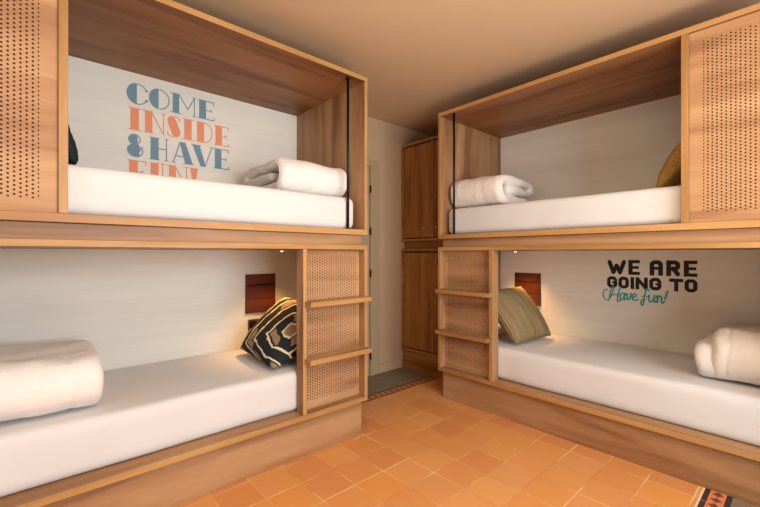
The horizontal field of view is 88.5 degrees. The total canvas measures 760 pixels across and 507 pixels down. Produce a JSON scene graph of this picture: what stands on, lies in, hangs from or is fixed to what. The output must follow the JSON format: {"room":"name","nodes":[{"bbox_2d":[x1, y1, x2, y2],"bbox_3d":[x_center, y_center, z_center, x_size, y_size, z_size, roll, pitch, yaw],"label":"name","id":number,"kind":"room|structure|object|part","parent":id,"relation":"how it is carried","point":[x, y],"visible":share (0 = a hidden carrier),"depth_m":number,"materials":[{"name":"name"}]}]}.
{"room":"dormitory","nodes":[
{"label":"dormitory","id":0,"kind":"room"},
{"bbox_2d":[126,117,431,375],"bbox_3d":[-1.277,-0.077,2.805,5.250,2.515,0.100,0,0,-42],"label":"wall","id":1,"kind":"structure","parent":0,"point":[385,140],"depth_m":3.98,"materials":[{"name":"beige paint"}]},
{"bbox_2d":[361,167,371,374],"bbox_3d":[-0.378,0.161,3.521,0.774,2.022,0.034,0,0,-42],"label":"door","id":2,"kind":"structure","parent":1,"relation":"in","point":[364,238],"depth_m":3.78,"materials":[{"name":"beige paint"}]},
{"bbox_2d":[368,159,379,375],"bbox_3d":[-0.376,0.128,3.533,1.003,2.105,0.022,0,0,-42],"label":"trim","id":3,"kind":"structure","parent":1,"relation":"attached to","point":[374,165],"depth_m":3.81,"materials":[{"name":"beige paint"}]},
{"bbox_2d":[380,359,401,372],"bbox_3d":[0.110,1.136,3.974,0.308,0.088,0.014,0,0,-42],"label":"baseboard","id":4,"kind":"structure","parent":1,"relation":"attached to","point":[395,364],"depth_m":3.96,"materials":[{"name":"beige wood"}]},
{"bbox_2d":[172,0,759,136],"bbox_3d":[0.257,-1.365,1.098,5.250,0.060,4.690,0,0,-42],"label":"ceiling","id":5,"kind":"structure","parent":0,"point":[420,60],"depth_m":2.36,"materials":[{"name":"paint"}]},
{"bbox_2d":[176,367,758,506],"bbox_3d":[0.257,1.210,1.098,5.250,0.060,4.690,0,0,-42],"label":"floor","id":6,"kind":"structure","parent":0,"point":[415,446],"depth_m":2.11,"materials":[{"name":"tile"}]},
{"bbox_2d":[0,0,371,506],"bbox_3d":[-1.106,0.011,2.184,2.022,2.338,0.945,0,0,-42],"label":"bunk bed","id":7,"kind":"object","parent":6,"relation":"on","point":[180,293],"visible":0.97,"depth_m":2.27,"materials":[{"name":"brown wood"}]},
{"bbox_3d":[-1.420,-0.644,1.381,0.430,0.966,0.010,0,0,-42],"label":"perforated panel","id":8,"kind":"part","parent":7,"relation":"part of","materials":[{"name":"brown wood"}]},
{"bbox_3d":[-1.257,-0.644,1.546,0.030,0.967,0.070,0,0,-42],"label":"partition post","id":9,"kind":"part","parent":7,"relation":"part of","materials":[{"name":"brown wood"}]},
{"bbox_2d":[0,349,296,496],"bbox_3d":[-1.151,0.803,2.224,1.935,0.241,0.787,0,0,-42],"label":"mattress","id":10,"kind":"object","parent":7,"relation":"on","point":[140,410],"visible":0.68,"depth_m":1.85,"materials":[{"name":"white fabric"}]},
{"bbox_2d":[0,340,103,421],"bbox_3d":[-1.626,0.557,1.752,0.589,0.243,0.637,0,0,-42],"label":"duvet","id":11,"kind":"object","parent":10,"relation":"on","point":[45,378],"visible":1,"depth_m":1.63,"materials":[{"name":"white fabric"}]},
{"bbox_2d":[240,297,296,368],"bbox_3d":[-0.625,0.496,2.598,0.457,0.370,0.540,0,0,-42],"label":"cushion","id":12,"kind":"object","parent":10,"relation":"on","point":[272,340],"visible":0.72,"depth_m":2.44,"materials":[{"name":"black fabric"}]},
{"bbox_3d":[-1.417,0.448,2.530,1.971,0.954,0.011,0,0,-42],"label":"panel","id":13,"kind":"part","parent":7,"relation":"part of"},
{"bbox_2d":[127,83,228,178],"bbox_3d":[-1.323,-0.755,2.605,0.628,0.621,0.001,0,0,-42],"label":"wall lettering","id":14,"kind":"object","parent":7,"relation":"attached to","point":[133,148],"depth_m":2.56,"materials":[{"name":"blue"}]},
{"bbox_3d":[-1.417,-0.644,2.530,1.971,0.967,0.011,0,0,-42],"label":"panel","id":15,"kind":"part","parent":7,"relation":"part of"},
{"bbox_2d":[68,164,352,228],"bbox_3d":[-1.146,-0.271,2.210,1.923,0.219,0.814,0,0,-42],"label":"mattress","id":16,"kind":"object","parent":7,"relation":"on","point":[91,190],"visible":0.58,"depth_m":1.89,"materials":[{"name":"white fabric"}]},
{"bbox_2d":[68,124,77,164],"bbox_3d":[-1.542,-0.593,1.821,0.201,0.395,0.470,0,0,-42],"label":"cushion","id":17,"kind":"object","parent":16,"relation":"on","point":[72,148],"visible":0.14,"depth_m":1.71,"materials":[{"name":"black fabric"}]},
{"bbox_2d":[244,158,346,196],"bbox_3d":[-0.573,-0.487,2.655,0.513,0.210,0.569,0,0,-42],"label":"duvet","id":18,"kind":"object","parent":16,"relation":"on","point":[279,173],"visible":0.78,"depth_m":2.44,"materials":[{"name":"white fabric"}]},
{"bbox_2d":[248,318,259,331],"bbox_3d":[-0.928,0.533,2.954,0.142,0.090,0.011,0,0,-42],"label":"switch plate","id":19,"kind":"object","parent":7,"relation":"attached to","point":[251,322],"visible":0.35,"depth_m":2.92,"materials":[{"name":"brown metal"}]},
{"bbox_2d":[245,273,274,313],"bbox_3d":[-0.907,0.296,2.971,0.241,0.293,0.013,0,0,-42],"label":"pocket","id":20,"kind":"object","parent":7,"relation":"attached to","point":[259,288],"visible":0.89,"depth_m":2.96,"materials":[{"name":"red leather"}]},
{"bbox_3d":[-0.456,0.448,2.270,0.024,0.954,0.076,0,0,-42],"label":"ladder post","id":21,"kind":"part","parent":7,"relation":"part of","materials":[{"name":"brown wood"}]},
{"bbox_3d":[-0.385,-0.644,2.875,0.025,0.967,0.881,0,0,-42],"label":"panel","id":22,"kind":"part","parent":7,"relation":"part of","materials":[{"name":"brown wood"}]},
{"bbox_3d":[-0.302,0.448,2.441,0.431,0.953,0.010,0,0,-42],"label":"perforated panel","id":23,"kind":"part","parent":7,"relation":"part of","materials":[{"name":"brown wood"}]},
{"bbox_3d":[-0.205,-0.644,2.490,0.028,0.967,0.028,0,0,-42],"label":"safety rod","id":24,"kind":"part","parent":7,"relation":"part of","materials":[{"name":"black metal"}]},
{"bbox_3d":[-0.385,0.448,2.875,0.025,0.954,0.881,0,0,-42],"label":"panel","id":25,"kind":"part","parent":7,"relation":"part of","materials":[{"name":"brown wood"}]},
{"bbox_2d":[401,135,442,378],"bbox_3d":[0.691,0.022,3.955,0.577,2.316,0.810,0,0,-42],"label":"wardrobe","id":26,"kind":"object","parent":6,"relation":"on","point":[419,159],"visible":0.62,"depth_m":3.90,"materials":[{"name":"brown wood"}]},
{"bbox_3d":[0.380,0.469,3.925,0.018,0.969,0.362,0,0,-42],"label":"cupboard door","id":27,"kind":"part","parent":26,"relation":"part of","materials":[{"name":"brown wood"}]},
{"bbox_3d":[0.380,-0.632,3.925,0.018,0.928,0.362,0,0,-42],"label":"cupboard door","id":28,"kind":"part","parent":26,"relation":"part of","materials":[{"name":"brown wood"}]},
{"bbox_3d":[0.636,0.469,3.640,0.018,0.969,0.351,0,0,-42],"label":"cupboard door","id":29,"kind":"part","parent":26,"relation":"part of","materials":[{"name":"brown wood"}]},
{"bbox_3d":[0.636,-0.632,3.640,0.018,0.928,0.351,0,0,-42],"label":"cupboard door","id":30,"kind":"part","parent":26,"relation":"part of","materials":[{"name":"brown wood"}]},
{"bbox_2d":[435,3,759,506],"bbox_3d":[1.500,0.011,2.714,0.991,2.338,2.100,0,0,-42],"label":"bunk bed","id":31,"kind":"object","parent":6,"relation":"on","point":[610,123],"visible":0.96,"depth_m":2.73,"materials":[{"name":"brown wood"}]},
{"bbox_3d":[0.594,-0.644,3.128,0.028,0.967,0.028,0,0,-42],"label":"safety rod","id":32,"kind":"part","parent":31,"relation":"part of","materials":[{"name":"black metal"}]},
{"bbox_3d":[0.692,0.448,3.062,0.010,0.953,0.449,0,0,-42],"label":"perforated panel","id":33,"kind":"part","parent":31,"relation":"part of","materials":[{"name":"brown wood"}]},
{"bbox_3d":[0.830,-0.644,3.507,0.927,0.967,0.025,0,0,-42],"label":"panel","id":34,"kind":"part","parent":31,"relation":"part of","materials":[{"name":"brown wood"}]},
{"bbox_3d":[0.830,0.448,3.507,0.927,0.954,0.025,0,0,-42],"label":"panel","id":35,"kind":"part","parent":31,"relation":"part of","materials":[{"name":"brown wood"}]},
{"bbox_3d":[0.834,0.448,2.866,0.076,0.954,0.032,0,0,-42],"label":"ladder post","id":36,"kind":"part","parent":31,"relation":"part of","materials":[{"name":"brown wood"}]},
{"bbox_2d":[515,273,540,305],"bbox_3d":[1.355,0.320,3.587,0.013,0.296,0.252,0,0,-42],"label":"pocket","id":37,"kind":"object","parent":31,"relation":"attached to","point":[530,282],"visible":0.73,"depth_m":3.55,"materials":[{"name":"red wood"}]},
{"bbox_2d":[449,185,680,233],"bbox_3d":[1.537,-0.270,2.740,0.862,0.217,2.010,0,0,-42],"label":"mattress","id":38,"kind":"object","parent":31,"relation":"on","point":[662,205],"visible":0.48,"depth_m":2.44,"materials":[{"name":"white fabric"}]},
{"bbox_2d":[450,175,532,207],"bbox_3d":[0.931,-0.509,3.251,0.574,0.247,0.488,0,0,-42],"label":"duvet","id":39,"kind":"object","parent":38,"relation":"on","point":[499,189],"visible":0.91,"depth_m":3.05,"materials":[{"name":"white fabric"}]},
{"bbox_2d":[656,142,680,187],"bbox_3d":[1.879,-0.557,2.427,0.440,0.325,0.240,0,0,-42],"label":"cushion","id":40,"kind":"object","parent":38,"relation":"on","point":[670,173],"visible":0.35,"depth_m":2.31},
{"bbox_3d":[1.864,-0.644,3.041,0.011,0.967,2.049,0,0,-42],"label":"panel","id":41,"kind":"part","parent":31,"relation":"part of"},
{"bbox_2d":[498,333,759,445],"bbox_3d":[1.548,0.802,2.750,0.832,0.243,2.010,0,0,-42],"label":"mattress","id":42,"kind":"object","parent":31,"relation":"on","point":[666,386],"visible":0.68,"depth_m":2.33,"materials":[{"name":"white fabric"}]},
{"bbox_2d":[498,323,504,333],"bbox_3d":[0.943,0.600,3.334,0.620,0.122,0.300,0,0,-42],"label":"pillow","id":43,"kind":"object","parent":42,"relation":"on","point":[500,330],"visible":0.02,"depth_m":3.20,"materials":[{"name":"fabric"}]},
{"bbox_2d":[498,286,550,343],"bbox_3d":[1.115,0.475,3.136,0.530,0.399,0.337,0,0,-42],"label":"cushion","id":44,"kind":"object","parent":42,"relation":"on","point":[519,316],"visible":0.86,"depth_m":3.01,"materials":[{"name":"beige fabric"}]},
{"bbox_2d":[694,323,759,384],"bbox_3d":[2.093,0.542,2.183,0.638,0.272,0.454,0,0,-42],"label":"duvet","id":45,"kind":"object","parent":42,"relation":"on","point":[732,352],"visible":1,"depth_m":2.05,"materials":[{"name":"white fabric"}]},
{"bbox_3d":[1.864,0.448,3.041,0.011,0.954,2.049,0,0,-42],"label":"panel","id":46,"kind":"part","parent":31,"relation":"part of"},
{"bbox_2d":[603,260,696,305],"bbox_3d":[1.979,0.215,2.898,0.005,0.342,0.596,0,0,-42],"label":"wall lettering","id":47,"kind":"object","parent":31,"relation":"attached to","point":[669,263],"depth_m":2.88,"materials":[{"name":"black paint"}]},
{"bbox_3d":[1.588,-0.644,2.023,0.070,0.967,0.031,0,0,-42],"label":"partition post","id":48,"kind":"part","parent":31,"relation":"part of","materials":[{"name":"brown wood"}]},
{"bbox_3d":[1.734,-0.644,1.839,0.010,0.966,0.435,0,0,-42],"label":"perforated panel","id":49,"kind":"part","parent":31,"relation":"part of","materials":[{"name":"brown wood"}]}
]}

